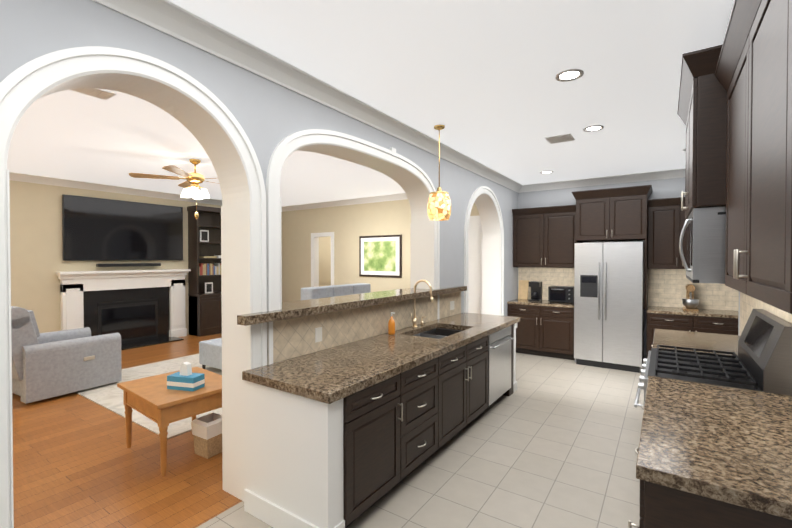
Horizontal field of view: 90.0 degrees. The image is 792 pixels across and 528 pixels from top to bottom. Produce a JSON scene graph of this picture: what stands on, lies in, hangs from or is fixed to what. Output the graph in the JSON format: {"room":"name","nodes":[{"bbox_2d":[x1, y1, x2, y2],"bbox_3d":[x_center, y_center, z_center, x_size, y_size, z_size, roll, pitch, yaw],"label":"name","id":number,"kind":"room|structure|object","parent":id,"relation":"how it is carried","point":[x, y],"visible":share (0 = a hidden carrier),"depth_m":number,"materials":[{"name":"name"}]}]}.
{"room":"kitchen","nodes":[
{"label":"kitchen","id":0,"kind":"room"},
{"bbox_2d":[9,180,220,334],"bbox_3d":[-6.040,0.060,6.729,0.150,3.050,11.100,1,1,34],"label":"wall","id":1,"kind":"structure","parent":0,"point":[37,262],"depth_m":6.73,"materials":[{"name":"beige paint"}]},
{"bbox_2d":[9,172,221,205],"bbox_3d":[-6.070,-1.402,6.428,0.118,0.118,10.300,1,1,34],"label":"crown molding","id":2,"kind":"structure","parent":1,"relation":"attached to","point":[21,177],"depth_m":7.32,"materials":[{"name":"white"}]},
{"bbox_2d":[62,194,182,266],"bbox_3d":[-5.193,-0.585,7.717,0.130,1.265,2.060,1,1,34],"label":"wall-mounted tv","id":3,"kind":"object","parent":1,"relation":"attached to","point":[97,229],"visible":0.98,"depth_m":7.56,"materials":[{"name":"black plastic"}]},
{"bbox_2d":[311,215,482,313],"bbox_3d":[-3.331,0.364,4.896,6.396,2.490,10.800,1,1,34],"label":"door frame","id":4,"kind":"structure","parent":1,"relation":"attached to","point":[475,235],"depth_m":7.54,"materials":[{"name":"white"}]},
{"bbox_2d":[0,0,517,316],"bbox_3d":[-0.780,0.105,3.252,0.300,3.050,10.950,1,1,34],"label":"wall","id":5,"kind":"structure","parent":0,"point":[269,116],"depth_m":2.67,"materials":[{"name":"grey paint"}]},
{"bbox_2d":[0,46,503,527],"bbox_3d":[-0.067,0.219,4.305,0.361,2.795,6.340,1,1,34],"label":"door frame","id":6,"kind":"structure","parent":5,"relation":"attached to","point":[251,268],"depth_m":2.72,"materials":[{"name":"white"}]},
{"bbox_2d":[92,0,524,191],"bbox_3d":[-0.649,-1.359,3.054,0.118,0.118,10.800,1,1,34],"label":"crown molding","id":7,"kind":"structure","parent":5,"relation":"attached to","point":[167,17],"depth_m":2.75,"materials":[{"name":"white wood"}]},
{"bbox_2d":[389,147,395,156],"bbox_3d":[-0.032,-1.140,4.040,0.034,0.080,0.080,1,1,34],"label":"sensor","id":8,"kind":"object","parent":5,"relation":"attached to","point":[393,150],"visible":0.75,"depth_m":4.02,"materials":[{"name":"white plastic"}]},
{"bbox_2d":[319,237,330,285],"bbox_3d":[-1.628,-0.002,11.542,0.150,3.050,2.820,1,1,34],"label":"wall","id":9,"kind":"structure","parent":0,"point":[324,261],"depth_m":10.91,"materials":[{"name":"beige paint"}]},
{"bbox_2d":[12,333,644,527],"bbox_3d":[-1.840,1.647,3.901,10.300,0.050,11.100,1,1,34],"label":"floor","id":10,"kind":"structure","parent":0,"point":[550,442],"depth_m":3.16,"materials":[{"name":"tile"}]},
{"bbox_2d":[11,306,121,403],"bbox_3d":[-4.384,1.023,5.056,1.012,1.087,1.172,0,1,30],"label":"recliner","id":11,"kind":"object","parent":10,"relation":"on","point":[46,365],"visible":0.94,"depth_m":4.74,"materials":[{"name":"grey fabric"}]},
{"bbox_2d":[56,269,190,349],"bbox_3d":[-5.040,0.848,7.632,0.500,1.450,2.240,1,1,34],"label":"fireplace","id":12,"kind":"object","parent":10,"relation":"on","point":[138,308],"visible":0.81,"depth_m":7.69,"materials":[{"name":"white"}]},
{"bbox_2d":[75,354,221,438],"bbox_3d":[-2.428,1.591,5.839,2.950,0.012,3.250,1,1,34],"label":"rug","id":13,"kind":"object","parent":10,"relation":"on","point":[109,396],"visible":0.14,"depth_m":4.88,"materials":[{"name":"fabric"}]},
{"bbox_2d":[117,362,221,475],"bbox_3d":[-1.888,1.220,3.468,0.850,0.787,0.690,1,1,38],"label":"coffee table","id":14,"kind":"object","parent":13,"relation":"on","point":[164,400],"visible":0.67,"depth_m":3.26,"materials":[{"name":"brown wood"}]},
{"bbox_2d":[199,338,221,369],"bbox_3d":[-2.322,1.367,6.037,0.900,0.426,0.900,1,1,34],"label":"ottoman","id":15,"kind":"object","parent":13,"relation":"on","point":[210,353],"visible":0.27,"depth_m":5.77,"materials":[{"name":"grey fabric"}]},
{"bbox_2d":[301,283,370,299],"bbox_3d":[-1.157,0.973,7.126,1.000,1.186,2.080,1,1,34],"label":"sofa","id":16,"kind":"object","parent":13,"relation":"on","point":[307,293],"visible":0.21,"depth_m":6.77,"materials":[{"name":"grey fabric"}]},
{"bbox_2d":[187,205,221,336],"bbox_3d":[-3.921,0.142,9.268,0.505,2.820,1.660,1,1,34],"label":"bookcase","id":17,"kind":"object","parent":10,"relation":"on","point":[204,273],"visible":0.42,"depth_m":8.74,"materials":[{"name":"brown wood"}]},
{"bbox_2d":[191,413,221,458],"bbox_3d":[-1.605,1.477,3.425,0.216,0.298,0.216,0,1,30],"label":"basket","id":18,"kind":"object","parent":10,"relation":"on","point":[207,432],"visible":0.96,"depth_m":3.35,"materials":[{"name":"wicker"}]},
{"bbox_2d":[269,372,404,527],"bbox_3d":[-0.393,1.199,2.732,0.640,0.875,0.580,1,1,34],"label":"base cabinet","id":19,"kind":"object","parent":10,"relation":"on","point":[358,405],"depth_m":2.38,"materials":[{"name":"brown wood"}]},
{"bbox_2d":[242,312,519,403],"bbox_3d":[0.286,0.720,3.827,0.783,0.055,3.475,1,1,34],"label":"countertop","id":20,"kind":"structure","parent":19,"relation":"on","point":[329,375],"depth_m":2.89,"materials":[{"name":"brown stone"}]},
{"bbox_2d":[388,312,394,334],"bbox_3d":[-0.042,0.584,3.900,0.069,0.214,0.068,0,1,34],"label":"soap bottle","id":21,"kind":"object","parent":20,"relation":"on","point":[391,324],"depth_m":3.88,"materials":[{"name":"orange plastic"}]},
{"bbox_2d":[410,280,433,327],"bbox_3d":[0.318,0.425,4.279,0.261,0.521,0.237,0,1,34],"label":"faucet","id":22,"kind":"object","parent":20,"relation":"on","point":[420,294],"depth_m":4.28,"materials":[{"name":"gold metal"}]},
{"bbox_2d":[261,292,432,483],"bbox_3d":[-0.288,0.999,3.909,0.210,1.245,2.294,1,1,34],"label":"backsplash","id":23,"kind":"structure","parent":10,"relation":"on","point":[296,331],"depth_m":3.31,"materials":[{"name":"beige tile"}]},
{"bbox_2d":[405,356,444,477],"bbox_3d":[-0.073,1.193,3.204,0.640,0.875,0.684,1,1,34],"label":"base cabinet","id":24,"kind":"object","parent":10,"relation":"on","point":[425,385],"depth_m":3.07,"materials":[{"name":"brown wood"}]},
{"bbox_2d":[429,324,512,419],"bbox_3d":[0.905,1.175,4.641,0.645,0.875,0.802,1,1,34],"label":"base cabinet","id":25,"kind":"object","parent":10,"relation":"on","point":[480,373],"depth_m":4.03,"materials":[{"name":"brown wood"}]},
{"bbox_2d":[507,267,574,359],"bbox_3d":[2.608,0.824,6.988,1.104,1.515,0.676,1,1,34],"label":"base cabinet","id":26,"kind":"object","parent":10,"relation":"on","point":[542,306],"visible":0.92,"depth_m":6.83,"materials":[{"name":"brown wood"}]},
{"bbox_2d":[548,286,573,303],"bbox_3d":[2.892,0.530,6.890,0.400,0.274,0.337,0,1,34],"label":"toaster oven","id":27,"kind":"object","parent":26,"relation":"on","point":[556,294],"depth_m":6.78,"materials":[{"name":"black metal"}]},
{"bbox_2d":[574,242,644,372],"bbox_3d":[3.397,0.630,6.300,0.916,1.920,0.864,1,1,34],"label":"fridge","id":28,"kind":"object","parent":10,"relation":"on","point":[609,313],"visible":0.96,"depth_m":5.98,"materials":[{"name":"grey metal"}]},
{"bbox_2d":[646,269,738,358],"bbox_3d":[4.511,0.841,5.697,1.512,1.515,0.676,1,1,34],"label":"base cabinet","id":29,"kind":"object","parent":10,"relation":"on","point":[678,300],"visible":0.5,"depth_m":5.85,"materials":[{"name":"brown wood"}]},
{"bbox_2d":[634,309,791,407],"bbox_3d":[2.136,0.986,2.766,0.766,1.300,0.952,1,1,34],"label":"range","id":30,"kind":"object","parent":10,"relation":"on","point":[762,361],"visible":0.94,"depth_m":2.52,"materials":[{"name":"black metal"}]},
{"bbox_2d":[636,480,791,527],"bbox_3d":[1.412,1.214,1.609,0.688,0.875,0.847,1,1,34],"label":"base cabinet","id":31,"kind":"object","parent":10,"relation":"on","point":[659,507],"depth_m":1.36,"materials":[{"name":"brown wood"}]},
{"bbox_2d":[652,329,739,355],"bbox_3d":[2.756,0.725,3.594,0.698,0.050,1.107,1,1,34],"label":"countertop","id":32,"kind":"structure","parent":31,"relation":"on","point":[699,340],"depth_m":3.62,"materials":[{"name":"beige stone"}]},
{"bbox_2d":[636,376,791,519],"bbox_3d":[1.531,0.749,1.788,0.698,0.050,1.327,1,1,34],"label":"countertop","id":33,"kind":"structure","parent":31,"relation":"on","point":[722,444],"depth_m":1.59,"materials":[{"name":"brown stone"}]},
{"bbox_2d":[7,0,733,206],"bbox_3d":[-1.840,-1.478,3.860,10.300,0.100,11.100,1,1,34],"label":"ceiling","id":34,"kind":"structure","parent":0,"point":[480,82],"depth_m":3.26,"materials":[{"name":"white paint"}]},
{"bbox_2d":[71,88,115,99],"bbox_3d":[-2.521,-1.414,3.212,0.200,0.011,0.360,1,1,34],"label":"ceiling vent","id":35,"kind":"object","parent":34,"relation":"in","point":[100,93],"depth_m":3.26,"materials":[{"name":"white"}]},
{"bbox_2d":[128,159,218,218],"bbox_3d":[-2.772,-1.035,5.569,1.507,0.830,1.450,1,1,34],"label":"ceiling fan","id":36,"kind":"object","parent":34,"relation":"hanging from","point":[194,179],"visible":0.98,"depth_m":5.43,"materials":[{"name":"gold metal"}]},
{"bbox_2d":[427,124,450,220],"bbox_3d":[0.450,-0.947,4.126,0.252,0.970,0.252,1,1,34],"label":"pendant light","id":37,"kind":"object","parent":34,"relation":"hanging from","point":[439,205],"visible":1,"depth_m":4.04,"materials":[{"name":"yellow glass"}]},
{"bbox_2d":[540,171,552,173],"bbox_3d":[2.390,-1.455,6.284,0.195,0.008,0.195,0,1,28],"label":"recessed light","id":38,"kind":"object","parent":34,"relation":"in","point":[543,172],"depth_m":6.30,"materials":[{"name":"white"}]},
{"bbox_2d":[545,133,574,143],"bbox_3d":[1.882,-1.431,4.538,0.270,0.011,0.270,1,1,34],"label":"ceiling vent","id":39,"kind":"object","parent":34,"relation":"in","point":[566,137],"depth_m":4.51,"materials":[{"name":"white metal"}]},
{"bbox_2d":[555,69,583,81],"bbox_3d":[1.298,-1.413,2.965,0.195,0.008,0.195,0,1,28],"label":"recessed light","id":40,"kind":"object","parent":34,"relation":"in","point":[568,75],"depth_m":2.96,"materials":[{"name":"white"}]},
{"bbox_2d":[583,125,603,131],"bbox_3d":[2.081,-1.428,4.174,0.195,0.008,0.195,0,1,-5],"label":"recessed light","id":41,"kind":"object","parent":34,"relation":"in","point":[592,128],"depth_m":4.17,"materials":[{"name":"white"}]},
{"bbox_2d":[281,199,478,301],"bbox_3d":[-0.669,0.029,9.098,6.080,3.050,0.150,1,1,34],"label":"wall","id":42,"kind":"structure","parent":0,"point":[348,225],"depth_m":9.38,"materials":[{"name":"beige paint"}]},
{"bbox_2d":[281,193,407,211],"bbox_3d":[-0.753,-1.435,8.973,5.820,0.118,0.118,1,1,34],"label":"crown molding","id":43,"kind":"structure","parent":42,"relation":"attached to","point":[401,196],"depth_m":9.23,"materials":[{"name":"white"}]},
{"bbox_2d":[359,235,401,277],"bbox_3d":[-0.358,-0.171,8.771,1.150,0.920,0.035,1,1,34],"label":"picture frame","id":44,"kind":"object","parent":42,"relation":"attached to","point":[380,255],"visible":0.98,"depth_m":8.74,"materials":[{"name":"black wood"}]},
{"bbox_2d":[518,177,738,358],"bbox_3d":[3.935,0.062,6.579,3.770,3.050,0.150,1,1,34],"label":"wall","id":45,"kind":"structure","parent":0,"point":[668,188],"depth_m":6.80,"materials":[{"name":"grey paint"}]},
{"bbox_2d":[513,209,583,267],"bbox_3d":[2.697,-0.415,7.103,1.105,0.950,0.338,1,1,34],"label":"upper cabinet","id":46,"kind":"object","parent":45,"relation":"attached to","point":[548,237],"depth_m":6.96,"materials":[{"name":"brown wood"}]},
{"bbox_2d":[525,168,684,191],"bbox_3d":[3.852,-1.403,6.454,3.490,0.118,0.118,1,1,34],"label":"crown molding","id":47,"kind":"structure","parent":45,"relation":"attached to","point":[674,173],"depth_m":6.64,"materials":[{"name":"white"}]},
{"bbox_2d":[576,193,647,240],"bbox_3d":[3.491,-0.711,6.403,0.980,0.660,0.618,1,1,34],"label":"upper cabinet","id":48,"kind":"object","parent":45,"relation":"attached to","point":[625,218],"depth_m":6.13,"materials":[{"name":"brown wood"}]},
{"bbox_2d":[648,205,685,268],"bbox_3d":[4.304,-0.401,6.013,0.800,0.950,0.338,1,1,34],"label":"upper cabinet","id":49,"kind":"object","parent":45,"relation":"attached to","point":[665,222],"depth_m":5.97,"materials":[{"name":"brown wood"}]},
{"bbox_2d":[738,291,739,335],"bbox_3d":[1.138,0.141,0.442,0.150,3.050,8.450,1,1,34],"label":"wall","id":50,"kind":"structure","parent":0,"point":[739,317],"depth_m":3.88,"materials":[{"name":"grey paint"}]},
{"bbox_2d":[681,64,732,219],"bbox_3d":[2.199,-0.709,2.568,0.488,0.745,1.000,1,1,34],"label":"upper cabinet","id":51,"kind":"object","parent":50,"relation":"attached to","point":[705,102],"depth_m":2.26,"materials":[{"name":"brown wood"}]},
{"bbox_2d":[679,206,725,283],"bbox_3d":[2.170,-0.112,2.583,0.540,0.440,0.881,1,1,34],"label":"microwave","id":52,"kind":"object","parent":51,"relation":"attached to","point":[705,229],"visible":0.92,"depth_m":2.30,"materials":[{"name":"silver metal"}]},
{"bbox_2d":[721,44,740,289],"bbox_3d":[1.765,-0.411,1.797,0.338,1.080,0.760,1,1,34],"label":"upper cabinet","id":53,"kind":"object","parent":50,"relation":"attached to","point":[734,112],"depth_m":2.00,"materials":[{"name":"brown wood"}]},
{"bbox_2d":[737,0,791,313],"bbox_3d":[1.408,-0.405,1.271,0.338,1.080,0.759,1,1,34],"label":"upper cabinet","id":54,"kind":"object","parent":50,"relation":"attached to","point":[764,253],"depth_m":1.33,"materials":[{"name":"brown wood"}]}
]}

